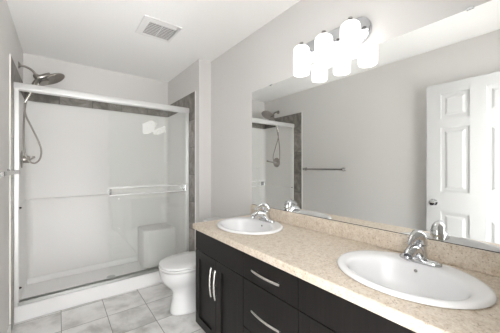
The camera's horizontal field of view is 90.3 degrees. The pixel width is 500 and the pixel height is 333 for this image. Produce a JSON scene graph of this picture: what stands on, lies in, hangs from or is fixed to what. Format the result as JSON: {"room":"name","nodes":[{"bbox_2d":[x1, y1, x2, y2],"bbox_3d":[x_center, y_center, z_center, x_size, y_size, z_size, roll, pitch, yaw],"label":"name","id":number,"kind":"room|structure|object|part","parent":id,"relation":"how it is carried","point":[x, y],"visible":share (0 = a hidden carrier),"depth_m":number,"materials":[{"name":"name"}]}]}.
{"room":"bathroom","nodes":[
{"label":"bathroom","id":0,"kind":"room"},
{"bbox_2d":[0,0,22,332],"bbox_3d":[-1.330,0.048,1.164,0.100,2.440,3.646,0,0,-37],"label":"wall","id":1,"kind":"structure","parent":0,"point":[9,40],"depth_m":1.73,"materials":[{"name":"white paint"}]},
{"bbox_2d":[9,54,10,324],"bbox_3d":[-1.794,0.172,1.858,0.010,2.023,0.004,0,0,-37],"label":"trim","id":2,"kind":"structure","parent":1,"relation":"attached to","point":[9,54],"depth_m":1.86,"materials":[{"name":"white paint"}]},
{"bbox_2d":[0,169,19,176],"bbox_3d":[-1.530,0.042,1.561,0.066,0.044,0.688,0,0,-37],"label":"towel bar","id":3,"kind":"object","parent":1,"relation":"attached to","point":[8,172],"visible":1,"depth_m":1.46,"materials":[{"name":"grey metal"}]},
{"bbox_3d":[-1.510,0.042,1.577,0.014,0.024,0.650,0,0,-37],"label":"rail","id":4,"kind":"part","parent":3,"relation":"part of","materials":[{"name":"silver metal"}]},
{"bbox_2d":[11,56,23,332],"bbox_3d":[-2.066,0.215,2.211,0.008,2.105,0.888,0,0,-37],"label":"trim","id":5,"kind":"structure","parent":1,"relation":"attached to","point":[15,77],"depth_m":1.93,"materials":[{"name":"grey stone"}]},
{"bbox_2d":[18,61,64,163],"bbox_3d":[-1.985,-0.489,2.378,0.339,0.939,0.206,0,0,-37],"label":"shower","id":6,"kind":"object","parent":1,"relation":"attached to","point":[47,78],"visible":0.93,"depth_m":2.32,"materials":[{"name":"silver metal"}]},
{"bbox_3d":[-2.063,-0.894,2.319,0.124,0.086,0.021,0,0,-37],"label":"shower arm","id":7,"kind":"part","parent":6,"relation":"part of","materials":[{"name":"silver metal"}]},
{"bbox_2d":[23,53,167,116],"bbox_3d":[-1.774,0.048,3.058,1.503,2.440,0.100,0,0,-37],"label":"wall","id":8,"kind":"structure","parent":0,"point":[78,77],"depth_m":2.96,"materials":[{"name":"white paint"}]},
{"bbox_2d":[24,92,167,116],"bbox_3d":[-1.741,-0.759,3.015,1.487,0.155,0.008,0,0,-37],"label":"trim","id":9,"kind":"structure","parent":8,"relation":"attached to","point":[36,97],"depth_m":2.92,"materials":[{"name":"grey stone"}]},
{"bbox_2d":[12,282,204,332],"bbox_3d":[-0.004,1.318,0.871,3.048,0.100,5.726,0,0,-37],"label":"floor","id":10,"kind":"structure","parent":0,"point":[146,309],"depth_m":2.07,"materials":[{"name":"grey tile"}]},
{"bbox_2d":[14,92,184,322],"bbox_3d":[-1.524,0.294,2.733,1.500,1.948,0.717,0,0,-37],"label":"shower stall","id":11,"kind":"object","parent":10,"relation":"on","point":[72,233],"visible":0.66,"depth_m":2.87,"materials":[{"name":"white plastic"}]},
{"bbox_3d":[-2.120,0.238,2.303,0.030,1.836,0.674,0,0,-37],"label":"panel","id":12,"kind":"part","parent":11,"relation":"part of","materials":[{"name":"white plastic"}]},
{"bbox_2d":[20,151,34,167],"bbox_3d":[-2.118,-0.064,2.357,0.079,0.164,0.258,0,0,-29],"label":"shower valve","id":13,"kind":"object","parent":11,"relation":"attached to","point":[22,158],"visible":0.86,"depth_m":2.29,"materials":[{"name":"silver metal"}]},
{"bbox_3d":[-2.112,-0.064,2.307,0.014,0.164,0.164,0,0,-37],"label":"valve plate","id":14,"kind":"part","parent":13,"relation":"part of","materials":[{"name":"silver metal"}]},
{"bbox_3d":[-1.717,0.239,2.986,1.473,1.838,0.080,0,0,-37],"label":"panel","id":15,"kind":"part","parent":11,"relation":"part of","materials":[{"name":"white plastic"}]},
{"bbox_2d":[14,82,188,306],"bbox_3d":[-1.296,0.225,2.436,1.500,1.809,0.114,0,0,-37],"label":"shower door frame","id":16,"kind":"structure","parent":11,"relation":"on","point":[18,87],"depth_m":2.24,"materials":[{"name":"silver metal"}]},
{"bbox_3d":[-1.313,-0.648,2.458,1.500,0.063,0.058,0,0,-37],"label":"header rail","id":17,"kind":"part","parent":16,"relation":"part of","materials":[{"name":"silver metal"}]},
{"bbox_3d":[-1.202,0.996,3.178,0.391,0.445,0.346,0,0,-37],"label":"corner seat","id":18,"kind":"part","parent":11,"relation":"part of","materials":[{"name":"white plastic"}]},
{"bbox_3d":[-0.954,0.238,3.197,0.030,1.836,0.674,0,0,-37],"label":"panel","id":19,"kind":"part","parent":11,"relation":"part of","materials":[{"name":"white plastic"}]},
{"bbox_2d":[158,217,223,315],"bbox_3d":[-0.482,0.902,2.277,0.682,0.731,0.444,0,0,-37],"label":"toilet","id":20,"kind":"object","parent":10,"relation":"on","point":[177,272],"visible":0.44,"depth_m":2.11,"materials":[{"name":"white ceramic"}]},
{"bbox_3d":[-0.569,0.859,2.211,0.463,0.020,0.370,0,0,-37],"label":"seat","id":21,"kind":"part","parent":20,"relation":"part of","materials":[{"name":"white plastic"}]},
{"bbox_3d":[-0.567,0.835,2.212,0.466,0.028,0.372,0,0,-37],"label":"lid","id":22,"kind":"part","parent":20,"relation":"part of","materials":[{"name":"white"}]},
{"bbox_3d":[-0.520,1.069,2.248,0.580,0.398,0.368,0,0,-37],"label":"bowl","id":23,"kind":"part","parent":20,"relation":"part of","materials":[{"name":"white ceramic"}]},
{"bbox_3d":[-0.293,0.557,2.422,0.206,0.041,0.444,0,0,-37],"label":"tank lid","id":24,"kind":"part","parent":20,"relation":"part of","materials":[{"name":"white ceramic"}]},
{"bbox_2d":[196,230,243,332],"bbox_3d":[-0.020,0.866,1.766,0.581,0.804,0.604,0,0,-37],"label":"base cabinet","id":25,"kind":"object","parent":10,"relation":"on","point":[219,265],"visible":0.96,"depth_m":1.58,"materials":[{"name":"brown wood"}]},
{"bbox_3d":[-0.306,0.884,1.737,0.020,0.543,0.299,0,0,-37],"label":"door","id":26,"kind":"part","parent":25,"relation":"part of","materials":[{"name":"brown wood"}]},
{"bbox_3d":[-0.252,0.756,1.621,0.036,0.192,0.014,0,0,-37],"label":"handle","id":27,"kind":"part","parent":25,"relation":"part of","materials":[{"name":"silver metal"}]},
{"bbox_3d":[-0.219,0.756,1.579,0.036,0.192,0.014,0,0,-37],"label":"handle","id":28,"kind":"part","parent":25,"relation":"part of","materials":[{"name":"silver metal"}]},
{"bbox_3d":[-0.121,0.884,1.497,0.020,0.543,0.299,0,0,-37],"label":"door","id":29,"kind":"part","parent":25,"relation":"part of","materials":[{"name":"brown wood"}]},
{"bbox_2d":[244,252,299,332],"bbox_3d":[0.286,0.866,1.367,0.581,0.804,0.397,0,0,-37],"label":"base cabinet","id":30,"kind":"object","parent":10,"relation":"on","point":[271,294],"visible":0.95,"depth_m":1.20,"materials":[{"name":"brown wood"}]},
{"bbox_3d":[0.092,1.018,1.218,0.020,0.275,0.395,0,0,-37],"label":"drawer","id":31,"kind":"part","parent":30,"relation":"part of","materials":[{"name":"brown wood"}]},
{"bbox_3d":[0.072,0.745,1.198,0.036,0.014,0.207,0,0,-37],"label":"handle","id":32,"kind":"part","parent":30,"relation":"part of","materials":[{"name":"silver metal"}]},
{"bbox_3d":[0.072,0.536,1.198,0.036,0.014,0.207,0,0,-37],"label":"handle","id":33,"kind":"part","parent":30,"relation":"part of","materials":[{"name":"silver metal"}]},
{"bbox_3d":[0.092,0.540,1.218,0.020,0.136,0.395,0,0,-37],"label":"drawer","id":34,"kind":"part","parent":30,"relation":"part of","materials":[{"name":"brown wood"}]},
{"bbox_3d":[0.092,0.745,1.218,0.020,0.263,0.395,0,0,-37],"label":"drawer","id":35,"kind":"part","parent":30,"relation":"part of","materials":[{"name":"brown wood"}]},
{"bbox_2d":[299,278,415,332],"bbox_3d":[0.615,0.866,0.938,0.581,0.804,0.679,0,0,-37],"label":"base cabinet","id":36,"kind":"object","parent":10,"relation":"on","point":[321,311],"visible":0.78,"depth_m":0.92,"materials":[{"name":"brown wood"}]},
{"bbox_3d":[0.306,0.884,0.940,0.020,0.543,0.299,0,0,-37],"label":"door","id":37,"kind":"part","parent":36,"relation":"part of","materials":[{"name":"brown wood"}]},
{"bbox_2d":[193,204,499,332],"bbox_3d":[0.313,0.399,1.346,0.565,0.128,1.695,0,0,-37],"label":"countertop","id":38,"kind":"structure","parent":36,"relation":"on","point":[308,248],"depth_m":1.07,"materials":[{"name":"beige stone"}]},
{"bbox_2d":[217,217,282,234],"bbox_3d":[-0.005,0.493,1.767,0.440,0.171,0.520,0,0,-37],"label":"sink","id":39,"kind":"object","parent":38,"relation":"in","point":[238,225],"visible":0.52,"depth_m":1.87,"materials":[{"name":"white ceramic"}]},
{"bbox_2d":[251,202,274,222],"bbox_3d":[0.082,0.339,1.857,0.178,0.142,0.148,0,0,-11],"label":"faucet","id":40,"kind":"object","parent":38,"relation":"on","point":[264,215],"visible":1,"depth_m":1.82,"materials":[{"name":"silver metal"}]},
{"bbox_3d":[0.075,0.364,1.828,0.153,0.080,0.042,0,0,-37],"label":"spout","id":41,"kind":"part","parent":40,"relation":"part of","materials":[{"name":"silver metal"}]},
{"bbox_3d":[0.092,0.306,1.841,0.147,0.076,0.055,0,0,-37],"label":"lever","id":42,"kind":"part","parent":40,"relation":"part of","materials":[{"name":"silver metal"}]},
{"bbox_3d":[0.124,0.402,1.866,0.058,0.017,0.160,0,0,-37],"label":"plate","id":43,"kind":"part","parent":40,"relation":"part of","materials":[{"name":"silver metal"}]},
{"bbox_2d":[337,250,496,309],"bbox_3d":[0.604,0.493,0.974,0.440,0.171,0.520,0,0,-37],"label":"sink","id":44,"kind":"object","parent":38,"relation":"in","point":[446,286],"visible":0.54,"depth_m":0.99,"materials":[{"name":"white ceramic"}]},
{"bbox_2d":[399,229,442,267],"bbox_3d":[0.691,0.339,1.063,0.178,0.142,0.148,0,0,-11],"label":"faucet","id":45,"kind":"object","parent":38,"relation":"on","point":[416,251],"visible":1,"depth_m":1.03,"materials":[{"name":"silver metal"}]},
{"bbox_3d":[0.683,0.364,1.035,0.153,0.080,0.042,0,0,-37],"label":"spout","id":46,"kind":"part","parent":45,"relation":"part of","materials":[{"name":"silver metal"}]},
{"bbox_3d":[0.700,0.306,1.048,0.147,0.076,0.055,0,0,-37],"label":"lever","id":47,"kind":"part","parent":45,"relation":"part of","materials":[{"name":"silver metal"}]},
{"bbox_3d":[0.733,0.402,1.072,0.058,0.017,0.160,0,0,-37],"label":"plate","id":48,"kind":"part","parent":45,"relation":"part of","materials":[{"name":"silver metal"}]},
{"bbox_2d":[6,0,299,81],"bbox_3d":[-0.637,-1.222,1.696,1.848,0.100,3.646,0,0,-37],"label":"ceiling","id":49,"kind":"structure","parent":0,"point":[101,34],"depth_m":2.11,"materials":[{"name":"white paint"}]},
{"bbox_2d":[135,15,181,42],"bbox_3d":[-0.784,-1.165,2.127,0.305,0.012,0.316,0,0,-37],"label":"ceiling vent","id":50,"kind":"object","parent":49,"relation":"in","point":[149,26],"visible":1,"depth_m":2.11,"materials":[{"name":"white plastic"}]},
{"bbox_2d":[168,59,210,222],"bbox_3d":[-0.783,0.048,3.203,0.245,2.440,1.077,0,0,-37],"label":"wall partition","id":51,"kind":"structure","parent":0,"point":[196,77],"depth_m":2.75,"materials":[{"name":"white paint"}]},
{"bbox_2d":[168,91,194,251],"bbox_3d":[-0.880,0.215,3.121,0.008,2.105,0.888,0,0,-37],"label":"trim","id":52,"kind":"structure","parent":51,"relation":"attached to","point":[188,101],"depth_m":2.84,"materials":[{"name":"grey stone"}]},
{"bbox_2d":[195,91,195,250],"bbox_3d":[-0.608,0.172,2.765,0.010,2.023,0.008,0,0,-37],"label":"trim","id":53,"kind":"structure","parent":51,"relation":"attached to","point":[195,91],"depth_m":2.76,"materials":[{"name":"white paint"}]},
{"bbox_2d":[211,0,490,218],"bbox_3d":[0.384,0.048,1.800,0.100,2.440,2.569,0,0,-37],"label":"wall","id":54,"kind":"structure","parent":0,"point":[264,58],"depth_m":2.11,"materials":[{"name":"white paint"}]},
{"bbox_2d":[293,16,371,76],"bbox_3d":[0.456,-0.715,1.500,0.151,0.238,0.490,0,0,-37],"label":"vanity light","id":55,"kind":"object","parent":54,"relation":"attached to","point":[346,40],"visible":1,"depth_m":1.44,"materials":[{"name":"white glass"}]},
{"bbox_3d":[0.335,-0.687,1.618,0.103,0.182,0.103,0,0,-37],"label":"lamp shade","id":56,"kind":"part","parent":55,"relation":"part of","materials":[{"name":"white glass"}]},
{"bbox_3d":[0.440,-0.687,1.482,0.103,0.182,0.103,0,0,-37],"label":"lamp shade","id":57,"kind":"part","parent":55,"relation":"part of","materials":[{"name":"white glass"}]},
{"bbox_3d":[0.543,-0.687,1.347,0.103,0.182,0.103,0,0,-37],"label":"lamp shade","id":58,"kind":"part","parent":55,"relation":"part of","materials":[{"name":"white glass"}]},
{"bbox_2d":[251,204,499,276],"bbox_3d":[0.528,0.380,1.512,0.022,0.089,1.695,0,0,-37],"label":"backsplash","id":59,"kind":"structure","parent":54,"relation":"attached to","point":[482,261],"depth_m":1.25,"materials":[{"name":"beige laminate"}]},
{"bbox_2d":[252,0,499,252],"bbox_3d":[0.531,-0.161,1.520,0.008,0.991,1.685,0,0,-37],"label":"wall mirror","id":60,"kind":"object","parent":54,"relation":"attached to","point":[401,136],"visible":1,"depth_m":1.24,"materials":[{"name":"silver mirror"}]}
]}

